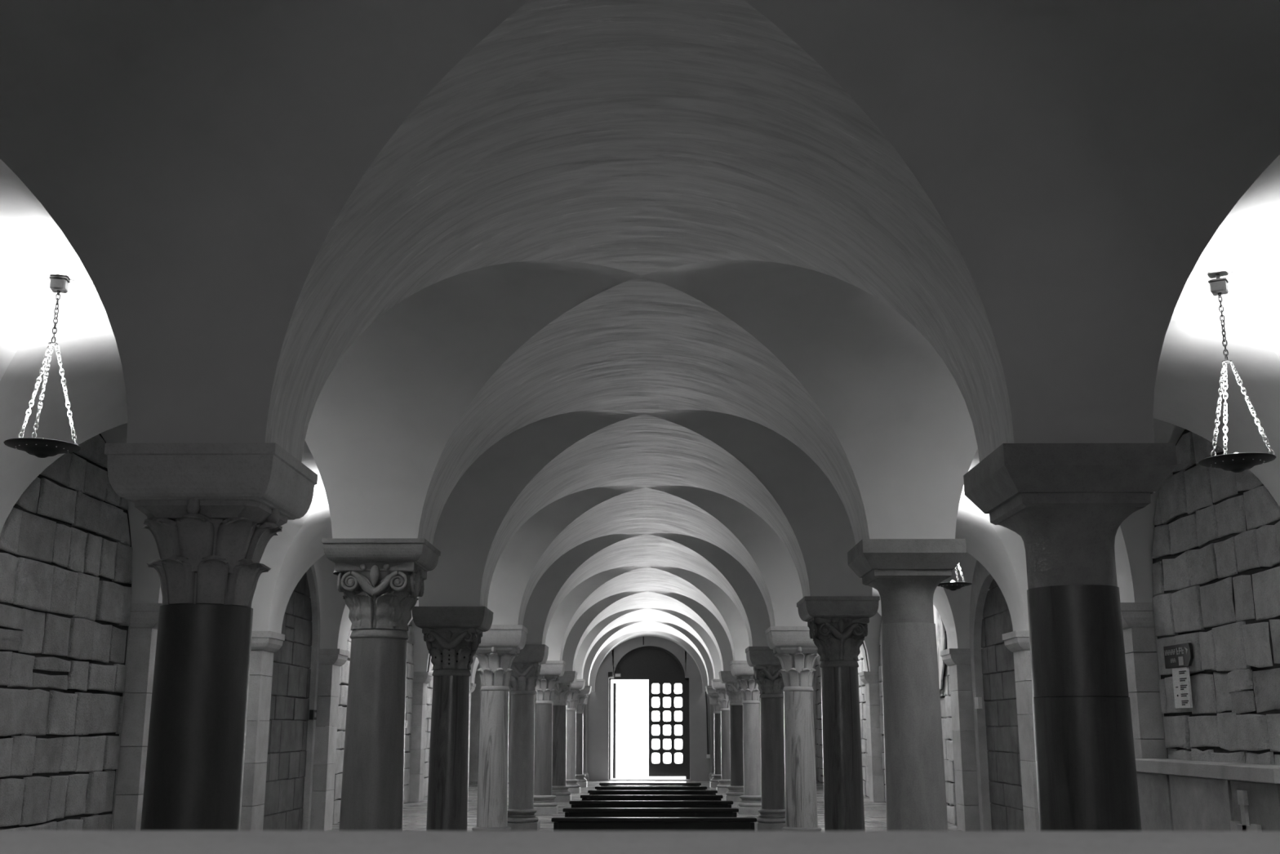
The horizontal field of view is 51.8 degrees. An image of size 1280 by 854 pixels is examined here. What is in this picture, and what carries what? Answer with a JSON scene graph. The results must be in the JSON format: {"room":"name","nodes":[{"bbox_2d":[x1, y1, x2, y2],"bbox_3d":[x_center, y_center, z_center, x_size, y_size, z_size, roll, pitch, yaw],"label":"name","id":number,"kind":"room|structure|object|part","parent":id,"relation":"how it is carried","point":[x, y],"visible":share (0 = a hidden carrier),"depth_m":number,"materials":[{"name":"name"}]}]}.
{"room":"church","nodes":[
{"label":"church","id":0,"kind":"room"},
{"bbox_2d":[0,433,480,830],"bbox_3d":[-4.949,2.940,15.970,1.715,3.900,35.470,0,-13,0],"label":"wall","id":1,"kind":"structure","parent":0,"point":[27,583],"depth_m":9.66,"materials":[{"name":"stone"}]},
{"bbox_2d":[308,709,316,719],"bbox_3d":[-4.093,3.604,16.504,0.056,0.120,0.180,0,-13,0],"label":"light switch","id":2,"kind":"object","parent":1,"relation":"attached to","point":[313,713],"visible":1,"depth_m":16.43,"materials":[{"name":"black plastic"}]},
{"bbox_2d":[262,572,311,830],"bbox_3d":[-4.225,3.063,15.490,0.098,3.446,2.460,0,-13,0],"label":"wall","id":3,"kind":"structure","parent":0,"point":[289,735],"depth_m":15.76,"materials":[{"name":"stone"}]},
{"bbox_2d":[0,0,1279,691],"bbox_3d":[0.084,2.057,16.133,8.620,1.375,35.470,0,-13,0],"label":"ceiling","id":4,"kind":"structure","parent":0,"point":[642,316],"depth_m":5.03,"materials":[{"name":"paint"}]},
{"bbox_2d":[4,275,80,457],"bbox_3d":[-3.010,-0.314,6.733,0.356,0.960,0.356,2,-13,-11],"label":"lamp","id":5,"kind":"object","parent":4,"relation":"hanging from","point":[37,446],"visible":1,"depth_m":6.67,"materials":[{"name":"metal"}]},
{"bbox_3d":[-3.095,-0.157,6.730,0.160,0.536,0.025,-5,-14,20],"label":"chain","id":6,"kind":"part","parent":5,"relation":"part of","materials":[{"name":"metal"}]},
{"bbox_3d":[-3.010,0.123,6.633,0.356,0.065,0.356,2,-13,-11],"label":"dish","id":7,"kind":"part","parent":5,"relation":"part of","materials":[{"name":"metal"}]},
{"bbox_3d":[-2.995,-0.184,6.610,0.026,0.536,0.156,2,-13,-11],"label":"chain","id":8,"kind":"part","parent":5,"relation":"part of","materials":[{"name":"metal"}]},
{"bbox_3d":[-3.010,-0.573,6.793,0.025,0.303,0.025,2,-13,-11],"label":"suspension chain","id":9,"kind":"part","parent":5,"relation":"part of","materials":[{"name":"metal"}]},
{"bbox_3d":[-3.010,-0.765,6.837,0.090,0.008,0.090,2,-13,-11],"label":"plate","id":10,"kind":"part","parent":5,"relation":"part of","materials":[{"name":"metal"}]},
{"bbox_3d":[-2.938,-0.151,6.757,0.163,0.536,0.025,11,-17,-39],"label":"chain","id":11,"kind":"part","parent":5,"relation":"part of","materials":[{"name":"metal"}]},
{"bbox_2d":[426,653,431,671],"bbox_3d":[-3.682,3.967,23.435,0.178,0.774,0.024,0,-13,0],"label":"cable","id":12,"kind":"object","parent":4,"relation":"hanging from","point":[429,654],"visible":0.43,"depth_m":23.38,"materials":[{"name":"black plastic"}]},
{"bbox_2d":[862,641,869,671],"bbox_3d":[3.963,3.954,23.378,0.178,0.774,0.024,0,-13,0],"label":"cable","id":13,"kind":"object","parent":4,"relation":"hanging from","point":[863,642],"visible":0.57,"depth_m":23.34,"materials":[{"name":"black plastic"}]},
{"bbox_2d":[937,564,971,590],"bbox_3d":[2.986,1.069,12.674,0.356,1.003,0.356,1,-13,-5],"label":"lamp","id":14,"kind":"object","parent":4,"relation":"hanging from","point":[953,585],"visible":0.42,"depth_m":12.49,"materials":[{"name":"metal"}]},
{"bbox_3d":[2.986,1.528,12.569,0.356,0.065,0.356,1,-13,-5],"label":"dish","id":15,"kind":"part","parent":14,"relation":"part of","materials":[{"name":"metal"}]},
{"bbox_3d":[2.993,1.290,12.527,0.025,0.395,0.159,1,-13,-4],"label":"chain","id":16,"kind":"part","parent":14,"relation":"part of","materials":[{"name":"metal"}]},
{"bbox_3d":[3.063,1.323,12.669,0.159,0.395,0.025,9,-15,-33],"label":"chain","id":17,"kind":"part","parent":14,"relation":"part of","materials":[{"name":"metal"}]},
{"bbox_2d":[1198,273,1275,472],"bbox_3d":[2.979,-0.283,6.679,0.356,1.043,0.356,-8,-15,32],"label":"lamp","id":18,"kind":"object","parent":4,"relation":"hanging from","point":[1236,462],"visible":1,"depth_m":6.58,"materials":[{"name":"metal"}]},
{"bbox_3d":[2.897,-0.090,6.595,0.162,0.513,0.025,6,-14,-25],"label":"chain","id":19,"kind":"part","parent":18,"relation":"part of","materials":[{"name":"metal"}]},
{"bbox_3d":[2.979,-0.748,6.786,0.090,0.008,0.090,-8,-15,32],"label":"plate","id":20,"kind":"part","parent":18,"relation":"part of","materials":[{"name":"metal"}]},
{"bbox_3d":[2.979,-0.517,6.733,0.025,0.382,0.025,-8,-15,32],"label":"suspension chain","id":21,"kind":"part","parent":18,"relation":"part of","materials":[{"name":"metal"}]},
{"bbox_3d":[2.986,-0.061,6.721,0.025,0.514,0.157,-1,-13,4],"label":"chain","id":22,"kind":"part","parent":18,"relation":"part of","materials":[{"name":"metal"}]},
{"bbox_3d":[2.979,0.194,6.570,0.356,0.065,0.356,-8,-15,32],"label":"dish","id":23,"kind":"part","parent":18,"relation":"part of","materials":[{"name":"metal"}]},
{"bbox_3d":[3.058,-0.093,6.581,0.160,0.514,0.027,-8,-15,32],"label":"chain","id":24,"kind":"part","parent":18,"relation":"part of","materials":[{"name":"metal"}]},
{"bbox_2d":[328,780,961,831],"bbox_3d":[0.083,4.870,15.437,12.400,0.100,35.870,0,-13,0],"label":"floor","id":25,"kind":"structure","parent":0,"point":[415,813],"depth_m":20.75,"materials":[{"name":"stone"}]},
{"bbox_2d":[112,603,162,830],"bbox_3d":[-4.033,2.595,10.774,0.285,2.247,0.554,0,-13,0],"label":"pilaster","id":26,"kind":"object","parent":25,"relation":"on","point":[144,617],"visible":0.65,"depth_m":10.62,"materials":[{"name":"stone"}]},
{"bbox_2d":[104,442,317,830],"bbox_3d":[-1.603,1.219,4.750,0.610,2.245,0.610,0,-13,0],"label":"stone column","id":27,"kind":"structure","parent":25,"relation":"on","point":[212,511],"depth_m":4.70,"materials":[{"name":"stone"}]},
{"bbox_2d":[240,631,284,830],"bbox_3d":[-4.009,3.294,13.825,0.285,2.247,0.554,0,-13,0],"label":"pilaster","id":28,"kind":"object","parent":25,"relation":"on","point":[264,644],"visible":0.74,"depth_m":13.74,"materials":[{"name":"stone"}]},
{"bbox_2d":[310,648,349,830],"bbox_3d":[-3.985,3.995,16.885,0.285,2.247,0.554,0,-13,0],"label":"pilaster","id":29,"kind":"object","parent":25,"relation":"on","point":[331,660],"visible":0.99,"depth_m":16.75,"materials":[{"name":"stone"}]},
{"bbox_2d":[321,537,440,830],"bbox_3d":[-1.579,1.873,7.842,0.610,2.350,0.610,0,-13,0],"label":"stone column","id":30,"kind":"structure","parent":25,"relation":"on","point":[380,580],"depth_m":7.80,"materials":[{"name":"grey stone"}]},
{"bbox_2d":[408,671,433,801],"bbox_3d":[-3.932,5.538,23.621,0.285,2.247,0.554,0,-13,0],"label":"pilaster","id":31,"kind":"object","parent":25,"relation":"on","point":[420,680],"visible":0.98,"depth_m":23.46,"materials":[{"name":"stone"}]},
{"bbox_2d":[412,606,493,830],"bbox_3d":[-1.556,2.606,10.752,0.598,2.220,0.598,0,-13,0],"label":"stone column","id":32,"kind":"structure","parent":25,"relation":"on","point":[452,635],"depth_m":10.70,"materials":[{"name":"stone"}]},
{"bbox_2d":[468,683,475,773],"bbox_3d":[-3.886,6.893,29.537,0.285,2.247,0.554,0,-13,0],"label":"pilaster","id":33,"kind":"object","parent":25,"relation":"on","point":[472,686],"visible":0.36,"depth_m":29.70,"materials":[{"name":"stone"}]},
{"bbox_2d":[471,624,527,830],"bbox_3d":[-1.532,3.261,13.813,0.610,2.311,0.610,0,-13,0],"label":"stone column","id":34,"kind":"structure","parent":25,"relation":"on","point":[499,646],"depth_m":13.74,"materials":[{"name":"stone"}]},
{"bbox_2d":[506,644,548,830],"bbox_3d":[-1.508,3.966,16.872,0.598,2.303,0.598,0,-13,0],"label":"stone column","id":35,"kind":"structure","parent":25,"relation":"on","point":[526,666],"depth_m":16.75,"materials":[{"name":"grey stone"}]},
{"bbox_2d":[533,660,565,813],"bbox_3d":[-1.481,4.763,20.280,0.610,2.272,0.610,0,-13,0],"label":"stone column","id":36,"kind":"structure","parent":25,"relation":"on","point":[550,672],"depth_m":20.17,"materials":[{"name":"grey stone"}]},
{"bbox_2d":[551,671,577,801],"bbox_3d":[-1.455,5.531,23.603,0.610,2.259,0.610,0,-13,0],"label":"stone column","id":37,"kind":"structure","parent":25,"relation":"on","point":[559,788],"depth_m":23.50,"materials":[{"name":"stone"}]},
{"bbox_2d":[565,679,585,793],"bbox_3d":[-1.431,6.242,26.640,0.610,2.228,0.610,0,-13,0],"label":"stone column","id":38,"kind":"structure","parent":25,"relation":"on","point":[571,780],"depth_m":26.52,"materials":[{"name":"grey stone"}]},
{"bbox_2d":[575,685,591,786],"bbox_3d":[-1.409,6.919,29.512,0.610,2.192,0.610,0,-13,0],"label":"stone column","id":39,"kind":"structure","parent":25,"relation":"on","point":[583,782],"depth_m":29.41,"materials":[{"name":"grey stone"}]},
{"bbox_2d":[582,693,589,781],"bbox_3d":[-1.404,7.634,32.651,0.280,2.200,0.280,0,-13,0],"label":"wall column","id":40,"kind":"structure","parent":25,"relation":"on","point":[585,707],"depth_m":32.56,"materials":[{"name":"stone"}]},
{"bbox_2d":[0,830,1279,853],"bbox_3d":[-0.035,0.808,0.554,2.000,1.171,0.760,0,-13,0],"label":"altar table","id":41,"kind":"object","parent":25,"relation":"on","point":[11,842],"visible":1,"depth_m":0.93,"materials":[{"name":"stone"}]},
{"bbox_2d":[599,782,701,789],"bbox_3d":[0.155,5.655,20.095,1.548,0.450,0.220,0,-13,0],"label":"wooden bench","id":42,"kind":"object","parent":25,"relation":"on","point":[600,784],"visible":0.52,"depth_m":20.04,"materials":[{"name":"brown wood"}]},
{"bbox_3d":[0.155,5.456,20.141,1.548,0.035,0.220,0,-14,0],"label":"seat","id":43,"kind":"part","parent":42,"relation":"part of","materials":[{"name":"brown wood"}]},
{"bbox_2d":[562,807,738,817],"bbox_3d":[0.112,4.178,13.649,1.814,0.450,0.220,0,-13,0],"label":"wooden bench","id":44,"kind":"object","parent":25,"relation":"on","point":[570,811],"visible":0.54,"depth_m":13.60,"materials":[{"name":"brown wood"}]},
{"bbox_3d":[-0.755,4.200,13.652,0.040,0.408,0.180,0,-13,0],"label":"panel","id":45,"kind":"part","parent":44,"relation":"part of","materials":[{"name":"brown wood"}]},
{"bbox_3d":[0.112,3.979,13.695,1.814,0.035,0.220,0,-14,0],"label":"seat","id":46,"kind":"part","parent":44,"relation":"part of","materials":[{"name":"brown wood"}]},
{"bbox_2d":[568,800,733,812],"bbox_3d":[0.129,4.501,15.056,1.866,0.450,0.220,0,-13,0],"label":"wooden bench","id":47,"kind":"object","parent":25,"relation":"on","point":[575,803],"visible":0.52,"depth_m":15.01,"materials":[{"name":"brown wood"}]},
{"bbox_3d":[0.129,4.301,15.101,1.866,0.035,0.220,0,-14,0],"label":"seat","id":48,"kind":"part","parent":47,"relation":"part of","materials":[{"name":"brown wood"}]},
{"bbox_2d":[595,786,706,793],"bbox_3d":[0.157,5.360,18.809,1.596,0.450,0.220,0,-13,0],"label":"wooden bench","id":49,"kind":"object","parent":25,"relation":"on","point":[642,788],"visible":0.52,"depth_m":18.75,"materials":[{"name":"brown wood"}]},
{"bbox_3d":[0.157,5.161,18.854,1.596,0.035,0.220,0,-14,0],"label":"seat","id":50,"kind":"part","parent":49,"relation":"part of","materials":[{"name":"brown wood"}]},
{"bbox_2d":[580,795,723,800],"bbox_3d":[0.143,4.800,16.361,1.765,0.450,0.220,0,-13,0],"label":"wooden bench","id":51,"kind":"object","parent":25,"relation":"on","point":[711,797],"visible":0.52,"depth_m":16.30,"materials":[{"name":"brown wood"}]},
{"bbox_3d":[0.143,4.600,16.407,1.765,0.035,0.220,0,-14,0],"label":"seat","id":52,"kind":"part","parent":51,"relation":"part of","materials":[{"name":"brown wood"}]},
{"bbox_2d":[587,790,717,795],"bbox_3d":[0.169,5.090,17.630,1.728,0.450,0.220,0,-13,0],"label":"wooden bench","id":53,"kind":"object","parent":25,"relation":"on","point":[591,792],"visible":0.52,"depth_m":17.57,"materials":[{"name":"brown wood"}]},
{"bbox_3d":[0.169,4.891,17.676,1.728,0.035,0.220,0,-14,0],"label":"seat","id":54,"kind":"part","parent":53,"relation":"part of","materials":[{"name":"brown wood"}]},
{"bbox_2d":[551,817,756,831],"bbox_3d":[0.130,3.845,12.195,1.891,0.450,0.220,0,-13,0],"label":"wooden bench","id":55,"kind":"object","parent":25,"relation":"on","point":[695,824],"visible":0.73,"depth_m":12.15,"materials":[{"name":"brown wood"}]},
{"bbox_3d":[-0.775,3.867,12.198,0.040,0.408,0.180,0,-13,0],"label":"panel","id":56,"kind":"part","parent":55,"relation":"part of","materials":[{"name":"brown wood"}]},
{"bbox_3d":[0.130,3.646,12.241,1.891,0.035,0.220,0,-14,0],"label":"seat","id":57,"kind":"part","parent":55,"relation":"part of","materials":[{"name":"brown wood"}]},
{"bbox_3d":[1.036,3.864,12.184,0.040,0.408,0.180,0,-13,0],"label":"panel","id":58,"kind":"part","parent":55,"relation":"part of","materials":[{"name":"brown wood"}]},
{"bbox_2d":[707,693,714,781],"bbox_3d":[1.836,7.628,32.627,0.280,2.200,0.280,0,-13,0],"label":"wall column","id":59,"kind":"structure","parent":25,"relation":"on","point":[711,707],"depth_m":32.53,"materials":[{"name":"stone"}]},
{"bbox_2d":[705,685,721,786],"bbox_3d":[1.791,6.913,29.488,0.610,2.192,0.610,0,-13,0],"label":"stone column","id":60,"kind":"structure","parent":25,"relation":"on","point":[714,781],"depth_m":29.38,"materials":[{"name":"stone"}]},
{"bbox_2d":[711,679,730,793],"bbox_3d":[1.769,6.237,26.617,0.610,2.228,0.610,0,-13,0],"label":"stone column","id":61,"kind":"structure","parent":25,"relation":"on","point":[720,687],"depth_m":26.51,"materials":[{"name":"grey stone"}]},
{"bbox_2d":[718,671,743,801],"bbox_3d":[1.745,5.525,23.579,0.610,2.259,0.610,0,-13,0],"label":"stone column","id":62,"kind":"structure","parent":25,"relation":"on","point":[732,686],"depth_m":23.47,"materials":[{"name":"stone"}]},
{"bbox_2d":[729,660,761,813],"bbox_3d":[1.719,4.758,20.257,0.610,2.272,0.610,0,-13,0],"label":"stone column","id":63,"kind":"structure","parent":25,"relation":"on","point":[751,802],"depth_m":20.16,"materials":[{"name":"grey stone"}]},
{"bbox_2d":[745,646,785,831],"bbox_3d":[1.692,3.974,16.846,0.610,2.275,0.610,0,-13,0],"label":"stone column","id":64,"kind":"structure","parent":25,"relation":"on","point":[766,666],"depth_m":16.73,"materials":[{"name":"grey stone"}]},
{"bbox_2d":[765,626,821,831],"bbox_3d":[1.668,3.264,13.787,0.610,2.294,0.610,0,-13,0],"label":"stone column","id":65,"kind":"structure","parent":25,"relation":"on","point":[797,653],"depth_m":13.70,"materials":[{"name":"stone"}]},
{"bbox_2d":[817,683,821,691],"bbox_3d":[4.194,6.880,29.477,0.295,2.247,0.554,0,-13,0],"label":"pilaster","id":66,"kind":"object","parent":25,"relation":"on","point":[819,684],"visible":0.14,"depth_m":29.76,"materials":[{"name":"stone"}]},
{"bbox_2d":[796,595,879,831],"bbox_3d":[1.644,2.562,10.737,0.610,2.300,0.610,0,-13,0],"label":"stone column","id":67,"kind":"structure","parent":25,"relation":"on","point":[837,625],"depth_m":10.69,"materials":[{"name":"stone"}]},
{"bbox_2d":[858,671,884,801],"bbox_3d":[4.147,5.524,23.560,0.295,2.247,0.554,0,-13,0],"label":"pilaster","id":68,"kind":"object","parent":25,"relation":"on","point":[871,678],"visible":0.99,"depth_m":23.40,"materials":[{"name":"stone"}]},
{"bbox_2d":[847,538,966,831],"bbox_3d":[1.621,1.871,7.817,0.610,2.344,0.610,0,-13,0],"label":"stone column","id":69,"kind":"structure","parent":25,"relation":"on","point":[906,574],"depth_m":7.77,"materials":[{"name":"grey stone"}]},
{"bbox_2d":[939,648,980,831],"bbox_3d":[4.095,3.981,16.825,0.295,2.247,0.554,0,-13,0],"label":"pilaster","id":70,"kind":"object","parent":25,"relation":"on","point":[958,660],"visible":0.98,"depth_m":16.68,"materials":[{"name":"stone"}]},
{"bbox_2d":[1002,630,1039,831],"bbox_3d":[4.071,3.280,13.764,0.295,2.247,0.554,0,-13,0],"label":"pilaster","id":71,"kind":"object","parent":25,"relation":"on","point":[1017,642],"visible":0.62,"depth_m":13.73,"materials":[{"name":"stone"}]},
{"bbox_2d":[963,443,1177,831],"bbox_3d":[1.597,1.217,4.726,0.610,2.239,0.610,0,-13,0],"label":"stone column","id":72,"kind":"structure","parent":25,"relation":"on","point":[1068,504],"depth_m":4.68,"materials":[{"name":"stone"}]},
{"bbox_2d":[1120,602,1165,758],"bbox_3d":[4.047,2.581,10.714,0.295,2.247,0.554,0,-13,0],"label":"pilaster","id":73,"kind":"object","parent":25,"relation":"on","point":[1137,618],"visible":0.56,"depth_m":10.64,"materials":[{"name":"stone"}]},
{"bbox_2d":[1135,758,1279,831],"bbox_3d":[4.060,2.847,9.114,0.415,1.020,2.520,0,-13,0],"label":"wall","id":74,"kind":"structure","parent":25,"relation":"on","point":[1175,794],"depth_m":9.03,"materials":[{"name":"stone"}]},
{"bbox_3d":[3.910,3.068,9.967,0.024,0.870,0.660,0,-13,0],"label":"panel","id":75,"kind":"part","parent":74,"relation":"part of","materials":[{"name":"stone"}]},
{"bbox_3d":[3.903,2.873,9.114,0.024,0.870,1.010,0,-13,0],"label":"panel","id":76,"kind":"part","parent":74,"relation":"part of","materials":[{"name":"stone"}]},
{"bbox_3d":[3.896,2.676,8.256,0.024,0.870,0.670,0,-13,0],"label":"panel","id":77,"kind":"part","parent":74,"relation":"part of","materials":[{"name":"grey stone"}]},
{"bbox_2d":[480,635,816,780],"bbox_3d":[0.219,6.734,33.204,12.200,4.200,0.400,0,-13,0],"label":"wall","id":78,"kind":"structure","parent":0,"point":[597,759],"depth_m":32.91,"materials":[{"name":"paint"}]},
{"bbox_2d":[608,671,612,676],"bbox_3d":[-0.743,6.205,33.051,0.108,0.121,0.149,0,-13,0],"label":"security camera","id":79,"kind":"object","parent":78,"relation":"attached to","point":[610,673],"visible":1,"depth_m":33.01,"materials":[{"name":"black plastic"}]},
{"bbox_2d":[608,645,689,780],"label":"door","id":80,"kind":"structure","parent":78,"relation":"in","point":[668,687],"depth_m":33.14,"materials":[{"name":"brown wood"}]},
{"bbox_3d":[-0.639,7.721,33.549,0.070,2.330,0.900,0,-13,0],"label":"open door","id":81,"kind":"part","parent":80,"relation":"part of","materials":[{"name":"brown wood"}]},
{"bbox_2d":[614,673,621,676],"bbox_3d":[-0.559,6.260,33.261,0.149,0.081,0.112,0,-13,0],"label":"emergency light","id":82,"kind":"object","parent":80,"relation":"attached to","point":[615,674],"visible":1,"depth_m":33.21,"materials":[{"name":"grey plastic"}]},
{"bbox_3d":[0.239,5.946,33.431,1.800,0.799,0.050,0,-13,0],"label":"lunette panel","id":83,"kind":"part","parent":80,"relation":"part of","materials":[{"name":"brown wood"}]},
{"bbox_3d":[0.679,7.429,33.066,0.860,2.045,0.005,0,-13,0],"label":"glass pane","id":84,"kind":"part","parent":80,"relation":"part of","materials":[{"name":"white"}]},
{"bbox_2d":[705,691,708,754],"bbox_3d":[1.618,7.170,32.867,0.155,1.928,0.028,0,-13,0],"label":"cable","id":85,"kind":"object","parent":78,"relation":"attached to","point":[705,691],"visible":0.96,"depth_m":32.82,"materials":[{"name":"black plastic"}]},
{"bbox_2d":[813,658,823,782],"bbox_3d":[4.338,6.656,31.256,0.072,3.483,2.780,0,-13,0],"label":"wall","id":86,"kind":"structure","parent":0,"point":[818,708],"depth_m":31.98,"materials":[{"name":"stone"}]},
{"bbox_2d":[981,578,1024,831],"bbox_3d":[4.341,3.209,15.389,0.099,3.118,2.340,0,-13,0],"label":"wall","id":87,"kind":"structure","parent":0,"point":[1004,766],"depth_m":15.71,"materials":[{"name":"stone"}]},
{"bbox_2d":[813,429,1279,831],"bbox_3d":[5.042,2.923,15.896,1.723,3.900,35.470,0,-13,0],"label":"wall","id":88,"kind":"structure","parent":0,"point":[982,580],"depth_m":16.51,"materials":[{"name":"stone"}]},
{"bbox_2d":[933,604,945,689],"bbox_3d":[4.175,3.063,18.762,0.030,1.477,1.461,0,-13,0],"label":"window","id":89,"kind":"structure","parent":88,"relation":"attached to","point":[940,627],"depth_m":18.28,"materials":[{"name":"white glass"}]},
{"bbox_2d":[974,697,982,708],"bbox_3d":[4.200,3.426,16.367,0.056,0.140,0.180,0,-13,0],"label":"light switch","id":90,"kind":"object","parent":88,"relation":"attached to","point":[978,700],"visible":1,"depth_m":16.29,"materials":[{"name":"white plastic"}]},
{"bbox_2d":[1151,431,1279,764],"bbox_3d":[4.167,1.647,9.388,0.071,3.483,2.410,0,-13,0],"label":"wall","id":91,"kind":"structure","parent":0,"point":[1234,647],"depth_m":9.45,"materials":[{"name":"stone"}]},
{"bbox_2d":[1163,642,1193,668],"bbox_3d":[4.126,1.754,10.097,0.024,0.169,0.510,0,-13,0],"label":"direction sign","id":92,"kind":"object","parent":91,"relation":"attached to","point":[1177,655],"visible":1,"depth_m":10.07,"materials":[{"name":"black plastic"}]},
{"bbox_2d":[1172,666,1192,707],"bbox_3d":[4.131,1.987,10.044,0.020,0.301,0.290,0,-13,0],"label":"paper notice","id":93,"kind":"object","parent":91,"relation":"attached to","point":[1180,676],"visible":1,"depth_m":10.02,"materials":[{"name":"white paper"}]},
{"bbox_2d":[1175,670,1188,705],"bbox_3d":[4.122,1.987,10.028,0.003,0.255,0.220,0,-13,0],"label":"print","id":94,"kind":"object","parent":93,"relation":"attached to","point":[1181,676],"depth_m":10.02},
{"label":"outside","id":95,"kind":"structure","parent":0,"visible":0},
{"bbox_2d":[610,759,685,778],"bbox_3d":[0.319,11.848,45.538,16.000,0.140,25.930,0,-13,0],"label":"ground","id":96,"kind":"structure","parent":95,"point":[625,768],"depth_m":42.74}
]}

